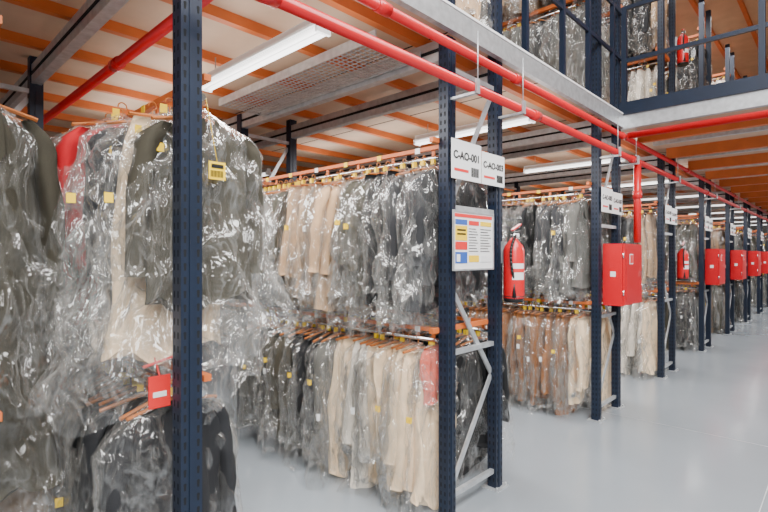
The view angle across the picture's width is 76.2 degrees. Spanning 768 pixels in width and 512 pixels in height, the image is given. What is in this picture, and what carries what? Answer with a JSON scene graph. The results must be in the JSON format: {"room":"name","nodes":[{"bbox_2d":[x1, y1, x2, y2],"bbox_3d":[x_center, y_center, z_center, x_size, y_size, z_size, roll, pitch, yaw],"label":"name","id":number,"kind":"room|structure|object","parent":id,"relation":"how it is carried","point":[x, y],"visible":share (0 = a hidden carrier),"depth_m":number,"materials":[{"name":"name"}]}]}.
{"room":"clothing warehouse","nodes":[
{"label":"clothing warehouse","id":0,"kind":"room"},
{"bbox_2d":[220,286,487,316],"bbox_3d":[-1.812,-1.900,15.476,0.100,7.000,36.000,0,0,43],"label":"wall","id":1,"kind":"structure","parent":0,"point":[484,289],"depth_m":12.84,"materials":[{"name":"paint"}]},
{"bbox_2d":[0,0,767,224],"bbox_3d":[6.448,-1.430,9.730,18.000,0.340,29.000,0,0,43],"label":"ceiling","id":2,"kind":"structure","parent":0,"point":[734,156],"depth_m":4.17,"materials":[{"name":"orange"}]},
{"bbox_2d":[43,0,212,124],"bbox_3d":[-3.643,-1.100,4.808,8.100,0.070,0.070,0,0,43],"label":"pipe","id":3,"kind":"object","parent":2,"relation":"attached to","point":[163,28],"visible":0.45,"depth_m":2.76,"materials":[{"name":"red metal"}]},
{"bbox_2d":[202,20,330,92],"bbox_3d":[-0.782,-1.252,2.986,1.300,0.195,0.100,0,0,43],"label":"light","id":4,"kind":"object","parent":2,"relation":"attached to","point":[305,33],"visible":0.75,"depth_m":2.87,"materials":[{"name":"white"}]},
{"bbox_2d":[262,168,271,176],"bbox_3d":[-2.116,-1.252,7.441,1.300,0.195,0.100,0,0,43],"label":"light","id":5,"kind":"object","parent":2,"relation":"attached to","point":[265,172],"visible":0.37,"depth_m":7.00,"materials":[{"name":"white"}]},
{"bbox_2d":[219,29,420,115],"bbox_3d":[-0.563,-1.260,3.553,1.805,0.060,0.410,0,0,43],"label":"cable tray","id":6,"kind":"object","parent":2,"relation":"attached to","point":[348,46],"visible":0.88,"depth_m":3.44,"materials":[{"name":"silver metal"}]},
{"bbox_2d":[413,124,438,145],"bbox_3d":[0.458,-1.231,5.007,0.323,0.198,0.100,0,0,43],"label":"light","id":7,"kind":"object","parent":2,"relation":"attached to","point":[422,139],"depth_m":5.01,"materials":[{"name":"white"}]},
{"bbox_2d":[456,122,477,137],"bbox_3d":[0.817,-1.190,4.667,0.235,0.108,0.100,0,0,43],"label":"light","id":8,"kind":"object","parent":2,"relation":"attached to","point":[461,131],"depth_m":4.66,"materials":[{"name":"white"}]},
{"bbox_2d":[480,120,487,132],"bbox_3d":[0.953,-1.189,4.539,0.074,0.106,0.100,0,0,43],"label":"light","id":9,"kind":"object","parent":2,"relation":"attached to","point":[484,128],"depth_m":4.51,"materials":[{"name":"white"}]},
{"bbox_2d":[502,115,534,128],"bbox_3d":[1.202,-1.177,4.303,0.304,0.087,0.100,0,0,43],"label":"light","id":10,"kind":"object","parent":2,"relation":"attached to","point":[521,119],"depth_m":4.31,"materials":[{"name":"white"}]},
{"bbox_2d":[356,0,767,213],"bbox_3d":[7.383,-1.220,10.223,0.065,0.065,27.000,0,0,43],"label":"pipe","id":11,"kind":"object","parent":2,"relation":"attached to","point":[381,7],"visible":0.98,"depth_m":3.21,"materials":[{"name":"red metal"}]},
{"bbox_2d":[627,110,767,138],"bbox_3d":[5.476,-1.240,2.254,8.140,0.068,0.068,0,0,43],"label":"pipe","id":12,"kind":"object","parent":11,"relation":"attached to","point":[759,114],"visible":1,"depth_m":4.59,"materials":[{"name":"red metal"}]},
{"bbox_2d":[502,0,622,98],"bbox_3d":[1.504,-2.910,5.913,2.459,2.820,0.941,0,0,43],"label":"storage rack","id":13,"kind":"object","parent":2,"relation":"on","point":[597,16],"visible":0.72,"depth_m":4.77,"materials":[{"name":"blue metal"}]},
{"bbox_2d":[480,0,606,25],"bbox_3d":[1.726,-3.129,5.498,0.814,1.308,1.487,0,0,-44],"label":"hanging garments","id":14,"kind":"object","parent":13,"relation":"hanging from","point":[510,9],"visible":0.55,"depth_m":5.63,"materials":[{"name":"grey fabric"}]},
{"bbox_2d":[502,0,608,98],"bbox_3d":[1.727,-2.049,5.469,1.421,1.270,0.877,0,0,43],"label":"hanging garments","id":15,"kind":"object","parent":13,"relation":"hanging from","point":[543,35],"visible":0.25,"depth_m":5.15,"materials":[{"name":"plastic"}]},
{"bbox_2d":[543,0,624,21],"bbox_3d":[2.323,-3.191,5.742,1.021,1.184,0.848,0,0,43],"label":"hanging garments","id":16,"kind":"object","parent":13,"relation":"hanging from","point":[606,4],"visible":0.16,"depth_m":5.74,"materials":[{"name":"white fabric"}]},
{"bbox_2d":[602,20,609,103],"bbox_3d":[2.332,-2.088,5.728,0.981,1.192,0.819,0,0,43],"label":"hanging garments","id":17,"kind":"object","parent":13,"relation":"hanging from","point":[606,36],"visible":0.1,"depth_m":5.43,"materials":[{"name":"plastic"}]},
{"bbox_2d":[522,0,621,106],"bbox_3d":[1.763,-2.018,4.382,0.040,1.095,2.130,0,0,43],"label":"guard railing","id":18,"kind":"object","parent":2,"relation":"on","point":[561,4],"visible":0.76,"depth_m":4.48,"materials":[{"name":"blue metal"}]},
{"bbox_2d":[523,154,624,173],"bbox_3d":[2.441,-1.252,6.394,1.300,0.195,0.100,0,0,43],"label":"light","id":19,"kind":"object","parent":2,"relation":"attached to","point":[582,161],"visible":0.8,"depth_m":6.44,"materials":[{"name":"white"}]},
{"bbox_2d":[508,0,676,94],"bbox_3d":[3.074,-2.910,7.574,2.459,2.820,0.941,0,0,43],"label":"storage rack","id":20,"kind":"object","parent":2,"relation":"on","point":[662,58],"visible":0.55,"depth_m":6.42,"materials":[{"name":"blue metal"}]},
{"bbox_2d":[628,63,665,100],"bbox_3d":[3.298,-2.022,7.141,1.497,1.324,0.845,0,0,43],"label":"hanging garments","id":21,"kind":"object","parent":20,"relation":"hanging from","point":[642,85],"visible":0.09,"depth_m":6.74,"materials":[{"name":"white fabric"}]},
{"bbox_2d":[629,74,668,93],"bbox_3d":[3.855,-2.088,7.384,0.959,1.188,0.828,0,0,37],"label":"hanging garments","id":22,"kind":"object","parent":20,"relation":"hanging from","point":[666,80],"visible":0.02,"depth_m":6.93,"materials":[{"name":"plastic"}]},
{"bbox_2d":[628,0,676,73],"bbox_3d":[3.863,-3.196,7.353,0.961,1.175,0.764,0,0,41],"label":"hanging garments","id":23,"kind":"object","parent":20,"relation":"hanging from","point":[651,67],"visible":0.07,"depth_m":6.96,"materials":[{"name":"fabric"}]},
{"bbox_2d":[675,29,688,66],"bbox_3d":[4.129,-2.906,6.767,0.150,0.537,0.173,0,0,1],"label":"fire extinguisher","id":24,"kind":"object","parent":20,"relation":"attached to","point":[683,54],"visible":0.96,"depth_m":6.73,"materials":[{"name":"red paint"}]},
{"bbox_2d":[450,31,740,209],"bbox_3d":[3.815,-1.143,6.436,0.190,0.395,9.734,0,0,43],"label":"brackets","id":25,"kind":"object","parent":2,"relation":"attached to","point":[477,80],"visible":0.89,"depth_m":3.32,"materials":[{"name":"silver metal"}]},
{"bbox_2d":[255,0,767,220],"bbox_3d":[7.426,-0.990,10.181,0.070,0.070,27.000,0,0,43],"label":"pipe","id":26,"kind":"object","parent":25,"relation":"attached to","point":[299,9],"visible":0.98,"depth_m":2.57,"materials":[{"name":"red metal"}]},
{"bbox_2d":[633,160,641,242],"bbox_3d":[2.658,-0.570,5.139,0.090,0.860,0.090,0,0,43],"label":"pipe","id":27,"kind":"object","parent":26,"relation":"attached to","point":[637,193],"visible":0.87,"depth_m":5.11,"materials":[{"name":"metal"}]},
{"bbox_2d":[621,180,633,186],"bbox_3d":[4.057,-1.197,8.134,0.186,0.098,0.100,0,0,43],"label":"light","id":28,"kind":"object","parent":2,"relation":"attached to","point":[630,182],"depth_m":8.11,"materials":[{"name":"white"}]},
{"bbox_2d":[641,178,656,184],"bbox_3d":[4.292,-1.197,7.912,0.220,0.098,0.100,0,0,43],"label":"light","id":29,"kind":"object","parent":2,"relation":"attached to","point":[648,181],"depth_m":7.89,"materials":[{"name":"white"}]},
{"bbox_2d":[641,195,656,200],"bbox_3d":[5.502,-1.198,10.150,0.282,0.096,0.100,0,0,43],"label":"light","id":30,"kind":"object","parent":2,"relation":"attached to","point":[652,197],"depth_m":10.12,"materials":[{"name":"white"}]},
{"bbox_2d":[676,192,698,197],"bbox_3d":[6.003,-1.199,9.677,0.376,0.097,0.100,0,0,43],"label":"light","id":31,"kind":"object","parent":2,"relation":"attached to","point":[678,195],"depth_m":9.65,"materials":[{"name":"white"}]},
{"bbox_2d":[676,203,698,208],"bbox_3d":[7.306,-1.200,11.782,0.458,0.096,0.100,0,0,43],"label":"light","id":32,"kind":"object","parent":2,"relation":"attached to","point":[694,205],"depth_m":11.76,"materials":[{"name":"white"}]},
{"bbox_2d":[688,211,698,214],"bbox_3d":[8.704,-1.204,13.763,0.241,0.088,0.100,0,0,43],"label":"light","id":33,"kind":"object","parent":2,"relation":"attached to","point":[693,212],"depth_m":13.74,"materials":[{"name":"white"}]},
{"bbox_2d":[621,0,767,102],"bbox_3d":[5.490,-2.040,2.330,8.225,1.140,0.050,0,0,43],"label":"guard railing","id":34,"kind":"object","parent":2,"relation":"on","point":[762,24],"visible":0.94,"depth_m":4.79,"materials":[{"name":"blue metal"}]},
{"bbox_2d":[711,202,724,206],"bbox_3d":[7.752,-1.199,11.360,0.251,0.093,0.100,0,0,43],"label":"light","id":35,"kind":"object","parent":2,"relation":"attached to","point":[712,203],"depth_m":11.34,"materials":[{"name":"white"}]},
{"bbox_2d":[711,210,724,213],"bbox_3d":[9.121,-1.200,13.369,0.296,0.095,0.100,0,0,43],"label":"light","id":36,"kind":"object","parent":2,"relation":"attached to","point":[715,212],"depth_m":13.36,"materials":[{"name":"white"}]},
{"bbox_2d":[711,215,756,218],"bbox_3d":[10.725,-1.252,15.155,1.300,0.195,0.100,0,0,43],"label":"light","id":37,"kind":"object","parent":2,"relation":"attached to","point":[736,216],"visible":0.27,"depth_m":15.23,"materials":[{"name":"white"}]},
{"bbox_2d":[720,219,766,222],"bbox_3d":[12.374,-1.252,16.898,1.300,0.195,0.100,0,0,43],"label":"light","id":38,"kind":"object","parent":2,"relation":"attached to","point":[752,220],"visible":0.39,"depth_m":16.89,"materials":[{"name":"white"}]},
{"bbox_2d":[735,223,766,225],"bbox_3d":[14.023,-1.252,18.642,1.300,0.195,0.100,0,0,43],"label":"light","id":39,"kind":"object","parent":2,"relation":"attached to","point":[752,224],"visible":0.31,"depth_m":18.62,"materials":[{"name":"white"}]},
{"bbox_2d":[152,285,767,511],"bbox_3d":[5.418,1.650,8.640,20.000,0.100,36.000,0,0,43],"label":"floor","id":40,"kind":"structure","parent":0,"point":[571,462],"depth_m":3.97,"materials":[{"name":"grey concrete"}]},
{"bbox_2d":[0,0,210,511],"bbox_3d":[-3.527,-1.360,4.079,7.300,5.920,0.880,0,0,43],"label":"storage rack","id":41,"kind":"object","parent":40,"relation":"on","point":[187,95],"visible":0.5,"depth_m":1.80,"materials":[{"name":"blue metal"}]},
{"bbox_2d":[0,104,100,511],"bbox_3d":[-1.971,0.340,2.270,1.826,2.021,0.914,0,0,43],"label":"hanging garments","id":42,"kind":"object","parent":41,"relation":"hanging from","point":[29,468],"visible":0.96,"depth_m":1.84,"materials":[{"name":"clear plastic"}]},
{"bbox_2d":[51,395,75,511],"bbox_3d":[-1.980,1.174,2.413,0.916,1.332,1.347,0,0,-44],"label":"hanging garments","id":43,"kind":"object","parent":41,"relation":"hanging from","point":[56,409],"visible":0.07,"depth_m":2.19,"materials":[{"name":"plastic"}]},
{"bbox_2d":[55,358,238,511],"bbox_3d":[-1.564,1.138,2.650,2.042,1.265,0.931,0,0,41],"label":"hanging garments","id":44,"kind":"object","parent":41,"relation":"hanging from","point":[125,462],"visible":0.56,"depth_m":2.01,"materials":[{"name":"clear plastic"}]},
{"bbox_2d":[18,97,296,418],"bbox_3d":[-1.368,0.236,2.428,1.778,1.804,1.056,0,0,37],"label":"hanging garments","id":45,"kind":"object","parent":41,"relation":"hanging from","point":[116,181],"visible":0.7,"depth_m":1.97,"materials":[{"name":"clear plastic"}]},
{"bbox_2d":[143,355,172,409],"bbox_3d":[-0.856,0.482,1.903,0.103,0.176,0.153,0,0,43],"label":"label tag","id":46,"kind":"object","parent":45,"relation":"attached to","point":[158,386],"visible":0.89,"depth_m":1.85,"materials":[{"name":"red"}]},
{"bbox_2d":[206,100,225,180],"bbox_3d":[-0.677,-0.470,1.947,0.064,0.340,0.070,0,0,43],"label":"label tag","id":47,"kind":"object","parent":45,"relation":"attached to","point":[217,170],"visible":0.98,"depth_m":1.93,"materials":[{"name":"yellow"}]},
{"bbox_2d":[144,0,508,511],"bbox_3d":[-2.005,-1.360,5.688,7.300,5.920,0.820,0,0,43],"label":"storage rack","id":48,"kind":"object","parent":40,"relation":"on","point":[433,52],"visible":0.44,"depth_m":3.37,"materials":[{"name":"blue metal"}]},
{"bbox_2d":[232,311,457,509],"bbox_3d":[-0.387,1.167,3.836,2.265,1.321,0.920,0,0,43],"label":"hanging garments","id":49,"kind":"object","parent":48,"relation":"hanging from","point":[367,405],"visible":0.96,"depth_m":3.47,"materials":[{"name":"beige fabric"}]},
{"bbox_2d":[247,155,462,332],"bbox_3d":[-0.393,-0.026,3.787,2.151,1.267,0.821,0,0,43],"label":"hanging garments","id":50,"kind":"object","parent":48,"relation":"hanging from","point":[358,245],"visible":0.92,"depth_m":3.31,"materials":[{"name":"grey fabric"}]},
{"bbox_2d":[307,309,512,483],"bbox_3d":[0.052,1.178,4.283,0.868,1.345,2.217,0,0,-44],"label":"hanging garments","id":51,"kind":"object","parent":48,"relation":"hanging from","point":[471,371],"visible":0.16,"depth_m":3.53,"materials":[{"name":"black fabric"}]},
{"bbox_2d":[394,179,487,307],"bbox_3d":[0.003,-0.052,4.247,2.148,1.215,0.826,0,0,41],"label":"hanging garments","id":52,"kind":"object","parent":48,"relation":"hanging from","point":[469,194],"visible":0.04,"depth_m":3.52,"materials":[{"name":"plastic"}]},
{"bbox_2d":[451,137,480,182],"bbox_3d":[0.509,-0.590,3.059,0.027,0.240,0.325,0,0,43],"label":"sign","id":53,"kind":"object","parent":48,"relation":"attached to","point":[465,156],"visible":1,"depth_m":3.04,"materials":[{"name":"white plastic"}]},
{"bbox_2d":[456,0,487,20],"bbox_3d":[0.074,-2.053,3.686,1.470,1.262,0.858,0,0,41],"label":"hanging garments","id":54,"kind":"object","parent":48,"relation":"hanging from","point":[472,7],"visible":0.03,"depth_m":3.25,"materials":[{"name":"beige fabric"}]},
{"bbox_2d":[452,209,493,270],"bbox_3d":[0.572,-0.095,3.107,0.012,0.370,0.460,0,0,43],"label":"notice board","id":55,"kind":"object","parent":48,"relation":"attached to","point":[472,232],"visible":1,"depth_m":3.09,"materials":[{"name":"white"}]},
{"bbox_2d":[481,151,503,187],"bbox_3d":[0.726,-0.575,3.288,0.027,0.210,0.285,0,0,43],"label":"sign","id":56,"kind":"object","parent":48,"relation":"attached to","point":[492,167],"visible":1,"depth_m":3.27,"materials":[{"name":"white plastic"}]},
{"bbox_2d":[501,224,523,302],"bbox_3d":[0.883,0.044,3.334,0.150,0.537,0.173,0,0,1],"label":"fire extinguisher","id":57,"kind":"object","parent":48,"relation":"attached to","point":[512,252],"visible":1,"depth_m":3.29,"materials":[{"name":"red paint"}]},
{"bbox_2d":[221,0,624,422],"bbox_3d":[-0.318,-1.360,7.472,7.300,5.920,0.820,0,0,43],"label":"storage rack","id":58,"kind":"object","parent":40,"relation":"on","point":[547,140],"visible":0.31,"depth_m":5.14,"materials":[{"name":"blue metal"}]},
{"bbox_2d":[224,290,285,341],"bbox_3d":[-2.141,1.159,8.838,0.870,1.306,2.215,0,0,-44],"label":"hanging garments","id":59,"kind":"object","parent":58,"relation":"hanging from","point":[228,318],"visible":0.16,"depth_m":9.09,"materials":[{"name":"plastic"}]},
{"bbox_2d":[303,302,417,328],"bbox_3d":[-0.413,1.103,7.215,2.164,1.192,0.879,0,0,43],"label":"hanging garments","id":60,"kind":"object","parent":58,"relation":"hanging from","point":[403,304],"visible":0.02,"depth_m":6.52,"materials":[{"name":"plastic"}]},
{"bbox_2d":[417,299,590,415],"bbox_3d":[1.305,1.169,5.601,2.160,1.327,0.878,0,0,43],"label":"hanging garments","id":61,"kind":"object","parent":58,"relation":"hanging from","point":[548,355],"visible":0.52,"depth_m":5.05,"materials":[{"name":"beige fabric"}]},
{"bbox_2d":[476,298,610,405],"bbox_3d":[1.863,1.149,5.848,1.761,1.287,0.904,0,0,43],"label":"hanging garments","id":62,"kind":"object","parent":58,"relation":"hanging from","point":[606,327],"visible":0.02,"depth_m":5.30,"materials":[{"name":"beige fabric"}]},
{"bbox_2d":[502,191,602,308],"bbox_3d":[1.310,0.005,5.592,0.832,1.329,2.218,0,0,-45],"label":"hanging garments","id":63,"kind":"object","parent":58,"relation":"hanging from","point":[555,237],"visible":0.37,"depth_m":4.93,"materials":[{"name":"grey fabric"}]},
{"bbox_2d":[502,198,610,299],"bbox_3d":[1.847,-0.051,5.852,0.856,1.216,1.786,0,0,-44],"label":"hanging garments","id":64,"kind":"object","parent":58,"relation":"hanging from","point":[606,217],"visible":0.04,"depth_m":5.31,"materials":[{"name":"grey fabric"}]},
{"bbox_2d":[601,187,612,212],"bbox_3d":[2.198,-0.550,4.845,0.027,0.240,0.300,0,0,43],"label":"sign","id":65,"kind":"object","parent":58,"relation":"attached to","point":[606,193],"visible":1,"depth_m":4.82,"materials":[{"name":"white"}]},
{"bbox_2d":[613,192,621,214],"bbox_3d":[2.404,-0.540,5.062,0.027,0.220,0.280,0,0,43],"label":"sign","id":66,"kind":"object","parent":58,"relation":"attached to","point":[617,197],"visible":1,"depth_m":5.05,"materials":[{"name":"white"}]},
{"bbox_2d":[603,243,641,305],"bbox_3d":[2.406,0.180,4.920,0.216,0.600,0.544,0,0,43],"label":"cabinet","id":67,"kind":"object","parent":58,"relation":"attached to","point":[622,263],"visible":1,"depth_m":4.76,"materials":[{"name":"red metal"}]},
{"bbox_2d":[481,0,677,378],"bbox_3d":[1.252,-1.360,9.132,7.300,5.920,0.820,0,0,43],"label":"storage rack","id":68,"kind":"object","parent":40,"relation":"on","point":[516,180],"visible":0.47,"depth_m":6.82,"materials":[{"name":"blue metal"}]},
{"bbox_2d":[456,288,487,307],"bbox_3d":[1.170,1.156,8.911,2.182,1.301,0.834,0,0,42],"label":"hanging garments","id":69,"kind":"object","parent":68,"relation":"hanging from","point":[469,303],"visible":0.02,"depth_m":8.31,"materials":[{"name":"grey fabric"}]},
{"bbox_2d":[512,288,666,376],"bbox_3d":[2.858,1.159,7.288,0.874,1.307,2.290,0,0,-44],"label":"hanging garments","id":70,"kind":"object","parent":68,"relation":"hanging from","point":[638,322],"visible":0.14,"depth_m":6.56,"materials":[{"name":"beige fabric"}]},
{"bbox_2d":[602,0,667,62],"bbox_3d":[3.285,-3.131,7.133,1.516,1.305,0.826,0,0,43],"label":"hanging garments","id":71,"kind":"object","parent":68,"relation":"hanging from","point":[642,20],"visible":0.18,"depth_m":6.68,"materials":[{"name":"beige fabric"}]},
{"bbox_2d":[621,207,656,288],"bbox_3d":[2.860,-0.012,7.258,2.200,1.294,0.832,0,0,43],"label":"hanging garments","id":72,"kind":"object","parent":68,"relation":"hanging from","point":[648,228],"visible":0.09,"depth_m":6.52,"materials":[{"name":"beige fabric"}]},
{"bbox_2d":[623,210,668,271],"bbox_3d":[3.650,-0.059,7.329,1.115,1.200,0.817,0,0,43],"label":"hanging garments","id":73,"kind":"object","parent":68,"relation":"hanging from","point":[624,214],"visible":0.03,"depth_m":7.07,"materials":[{"name":"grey fabric"}]},
{"bbox_2d":[631,292,668,350],"bbox_3d":[3.669,1.100,7.359,0.826,1.185,1.092,0,0,-41],"label":"hanging garments","id":74,"kind":"object","parent":68,"relation":"hanging from","point":[649,298],"visible":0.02,"depth_m":7.01,"materials":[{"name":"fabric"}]},
{"bbox_2d":[665,205,671,223],"bbox_3d":[3.768,-0.550,6.505,0.027,0.240,0.300,0,0,43],"label":"sign","id":75,"kind":"object","parent":68,"relation":"attached to","point":[668,209],"visible":1,"depth_m":6.49,"materials":[{"name":"white"}]},
{"bbox_2d":[672,208,676,224],"bbox_3d":[3.974,-0.540,6.723,0.027,0.220,0.280,0,0,43],"label":"sign","id":76,"kind":"object","parent":68,"relation":"attached to","point":[674,211],"visible":1,"depth_m":6.71,"materials":[{"name":"white"}]},
{"bbox_2d":[675,241,688,279],"bbox_3d":[4.129,0.064,6.767,0.150,0.537,0.173,0,0,1],"label":"fire extinguisher","id":77,"kind":"object","parent":68,"relation":"attached to","point":[682,257],"visible":1,"depth_m":6.73,"materials":[{"name":"red paint"}]},
{"bbox_2d":[561,10,713,351],"bbox_3d":[4.689,-1.360,9.274,2.500,5.920,0.820,0,0,43],"label":"storage rack","id":78,"kind":"object","parent":40,"relation":"on","point":[704,206],"visible":0.37,"depth_m":8.60,"materials":[{"name":"blue metal"}]},
{"bbox_2d":[577,284,698,348],"bbox_3d":[4.533,1.159,9.081,2.313,1.306,0.877,0,0,43],"label":"hanging garments","id":79,"kind":"object","parent":78,"relation":"hanging from","point":[686,306],"visible":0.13,"depth_m":8.33,"materials":[{"name":"black fabric"}]},
{"bbox_2d":[628,38,706,91],"bbox_3d":[5.015,-3.146,8.910,1.508,1.276,0.873,0,0,43],"label":"hanging garments","id":80,"kind":"object","parent":78,"relation":"hanging from","point":[687,77],"visible":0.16,"depth_m":8.39,"materials":[{"name":"grey fabric"}]},
{"bbox_2d":[649,283,705,343],"bbox_3d":[5.341,1.150,9.113,1.110,1.287,0.812,0,0,36],"label":"hanging garments","id":81,"kind":"object","parent":78,"relation":"hanging from","point":[696,293],"visible":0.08,"depth_m":8.67,"materials":[{"name":"grey fabric"}]},
{"bbox_2d":[649,220,705,279],"bbox_3d":[5.372,-0.002,9.098,0.824,1.315,1.119,0,0,-44],"label":"hanging garments","id":82,"kind":"object","parent":78,"relation":"hanging from","point":[697,230],"visible":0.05,"depth_m":8.68,"materials":[{"name":"plastic"}]},
{"bbox_2d":[665,217,698,282],"bbox_3d":[4.568,0.001,9.054,2.222,1.320,0.881,0,0,43],"label":"hanging garments","id":83,"kind":"object","parent":78,"relation":"hanging from","point":[686,232],"visible":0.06,"depth_m":8.34,"materials":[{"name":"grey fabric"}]},
{"bbox_2d":[688,0,706,86],"bbox_3d":[4.768,-2.910,9.365,2.459,2.820,0.940,0,0,43],"label":"storage rack","id":84,"kind":"object","parent":78,"relation":"attached to","point":[701,29],"visible":0.22,"depth_m":8.21,"materials":[{"name":"silver metal"}]},
{"bbox_2d":[704,216,708,230],"bbox_3d":[5.462,-0.550,8.296,0.027,0.240,0.300,0,0,43],"label":"sign","id":85,"kind":"object","parent":78,"relation":"attached to","point":[706,223],"visible":1,"depth_m":8.24,"materials":[{"name":"white"}]},
{"bbox_2d":[709,218,712,231],"bbox_3d":[5.668,-0.540,8.514,0.027,0.220,0.280,0,0,43],"label":"sign","id":86,"kind":"object","parent":78,"relation":"attached to","point":[710,219],"visible":1,"depth_m":8.48,"materials":[{"name":"white"}]},
{"bbox_2d":[705,249,725,284],"bbox_3d":[5.670,0.180,8.371,0.216,0.600,0.544,0,0,43],"label":"cabinet","id":87,"kind":"object","parent":78,"relation":"attached to","point":[715,266],"visible":1,"depth_m":8.19,"materials":[{"name":"red metal"}]},
{"bbox_2d":[577,406,767,511],"bbox_3d":[6.832,1.599,6.834,32.090,0.001,17.829,0,0,-20],"label":"expansion joint","id":88,"kind":"object","parent":40,"relation":"on","point":[577,406],"visible":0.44,"depth_m":4.25,"materials":[{"name":"grey"}]},
{"bbox_2d":[622,52,735,334],"bbox_3d":[6.372,-1.360,11.054,2.500,5.920,0.820,0,0,43],"label":"storage rack","id":89,"kind":"object","parent":40,"relation":"on","point":[729,214],"visible":0.34,"depth_m":10.37,"materials":[{"name":"blue metal"}]},
{"bbox_2d":[665,279,723,332],"bbox_3d":[6.618,1.143,10.488,1.151,1.274,0.888,0,0,43],"label":"hanging garments","id":90,"kind":"object","parent":89,"relation":"hanging from","point":[717,304],"visible":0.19,"depth_m":10.11,"materials":[{"name":"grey fabric"}]},
{"bbox_2d":[681,279,730,328],"bbox_3d":[7.052,1.129,10.869,1.181,1.246,0.828,0,0,43],"label":"hanging garments","id":91,"kind":"object","parent":89,"relation":"hanging from","point":[722,286],"visible":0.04,"depth_m":10.41,"materials":[{"name":"beige fabric"}]},
{"bbox_2d":[711,225,724,249],"bbox_3d":[6.614,-0.067,10.462,1.208,1.183,0.828,0,0,43],"label":"hanging garments","id":92,"kind":"object","parent":89,"relation":"hanging from","point":[717,236],"visible":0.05,"depth_m":10.07,"materials":[{"name":"beige fabric"}]},
{"bbox_2d":[712,44,730,83],"bbox_3d":[6.451,-2.910,11.145,2.459,2.820,0.940,0,0,43],"label":"storage rack","id":93,"kind":"object","parent":89,"relation":"attached to","point":[726,73],"visible":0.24,"depth_m":9.99,"materials":[{"name":"silver metal"}]},
{"bbox_2d":[712,75,724,83],"bbox_3d":[6.685,-3.126,10.677,1.520,1.317,0.829,0,0,43],"label":"hanging garments","id":94,"kind":"object","parent":93,"relation":"hanging from","point":[720,81],"visible":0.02,"depth_m":10.20,"materials":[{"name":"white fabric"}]},
{"bbox_2d":[730,250,746,279],"bbox_3d":[7.353,0.180,10.151,0.216,0.600,0.544,0,0,43],"label":"upper cabinet","id":95,"kind":"object","parent":89,"relation":"attached to","point":[738,264],"visible":1,"depth_m":9.97,"materials":[{"name":"red"}]},
{"bbox_2d":[641,200,751,322],"bbox_3d":[8.021,-1.360,12.798,2.500,5.920,0.820,0,0,43],"label":"storage rack","id":96,"kind":"object","parent":40,"relation":"on","point":[746,216],"visible":0.32,"depth_m":12.12,"materials":[{"name":"blue metal"}]},
{"bbox_2d":[695,279,743,321],"bbox_3d":[8.289,1.159,12.189,1.225,1.306,0.839,0,0,43],"label":"hanging garments","id":97,"kind":"object","parent":96,"relation":"hanging from","point":[739,297],"visible":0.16,"depth_m":11.82,"materials":[{"name":"grey fabric"}]},
{"bbox_2d":[735,230,742,249],"bbox_3d":[8.263,-0.057,12.229,1.153,1.204,0.795,0,0,43],"label":"hanging garments","id":98,"kind":"object","parent":96,"relation":"hanging from","point":[738,238],"visible":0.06,"depth_m":11.86,"materials":[{"name":"grey fabric"}]},
{"bbox_2d":[735,279,742,319],"bbox_3d":[8.758,1.148,12.577,1.029,1.284,0.826,0,0,43],"label":"hanging garments","id":99,"kind":"object","parent":96,"relation":"hanging from","point":[742,279],"visible":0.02,"depth_m":12.24,"materials":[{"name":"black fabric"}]},
{"bbox_2d":[748,251,761,275],"bbox_3d":[9.002,0.180,11.895,0.216,0.600,0.544,0,0,43],"label":"upper cabinet","id":100,"kind":"object","parent":96,"relation":"attached to","point":[754,257],"visible":1,"depth_m":11.71,"materials":[{"name":"red"}]},
{"bbox_2d":[666,207,763,313],"bbox_3d":[9.671,-1.360,14.542,2.500,5.920,0.820,0,0,43],"label":"storage rack","id":101,"kind":"object","parent":40,"relation":"on","point":[759,230],"visible":0.2,"depth_m":13.87,"materials":[{"name":"blue metal"}]},
{"bbox_2d":[737,276,756,304],"bbox_3d":[9.919,1.181,13.951,1.159,1.352,0.794,0,0,43],"label":"hanging garments","id":102,"kind":"object","parent":101,"relation":"hanging from","point":[753,284],"visible":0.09,"depth_m":13.56,"materials":[{"name":"grey fabric"}]},
{"bbox_2d":[751,235,756,250],"bbox_3d":[9.923,-0.038,13.954,0.814,1.240,1.140,0,0,-40],"label":"hanging garments","id":103,"kind":"object","parent":101,"relation":"hanging from","point":[753,240],"visible":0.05,"depth_m":13.58,"materials":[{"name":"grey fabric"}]},
{"bbox_2d":[761,252,767,273],"bbox_3d":[10.651,0.180,13.639,0.216,0.600,0.544,0,0,43],"label":"upper cabinet","id":104,"kind":"object","parent":101,"relation":"attached to","point":[764,255],"visible":0.87,"depth_m":13.46,"materials":[{"name":"red"}]},
{"bbox_2d":[688,213,767,307],"bbox_3d":[11.319,-1.360,16.285,2.500,5.920,0.820,0,0,43],"label":"storage rack","id":105,"kind":"object","parent":40,"relation":"on","point":[765,215],"visible":0.03,"depth_m":15.28,"materials":[{"name":"blue metal"}]},
{"bbox_2d":[738,274,766,304],"bbox_3d":[11.578,1.109,15.693,1.199,1.200,0.808,0,0,43],"label":"hanging garments","id":106,"kind":"object","parent":105,"relation":"hanging from","point":[755,277],"visible":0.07,"depth_m":15.30,"materials":[{"name":"grey fabric"}]},
{"bbox_2d":[696,220,766,279],"bbox_3d":[12.969,-1.360,18.029,2.500,5.920,0.820,0,0,43],"label":"storage rack","id":107,"kind":"object","parent":40,"relation":"on","point":[722,220],"visible":0.02,"depth_m":18.12,"materials":[{"name":"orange metal"}]},
{"bbox_2d":[502,0,767,82],"bbox_3d":[6.448,-4.390,9.730,18.000,0.120,29.000,0,0,43],"label":"ceiling","id":108,"kind":"structure","parent":0,"point":[726,15],"depth_m":9.39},
{"bbox_2d":[649,226,766,284],"bbox_3d":[17.751,-1.900,21.682,19.800,7.000,0.100,0,0,43],"label":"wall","id":109,"kind":"structure","parent":0,"point":[753,228],"depth_m":22.36,"materials":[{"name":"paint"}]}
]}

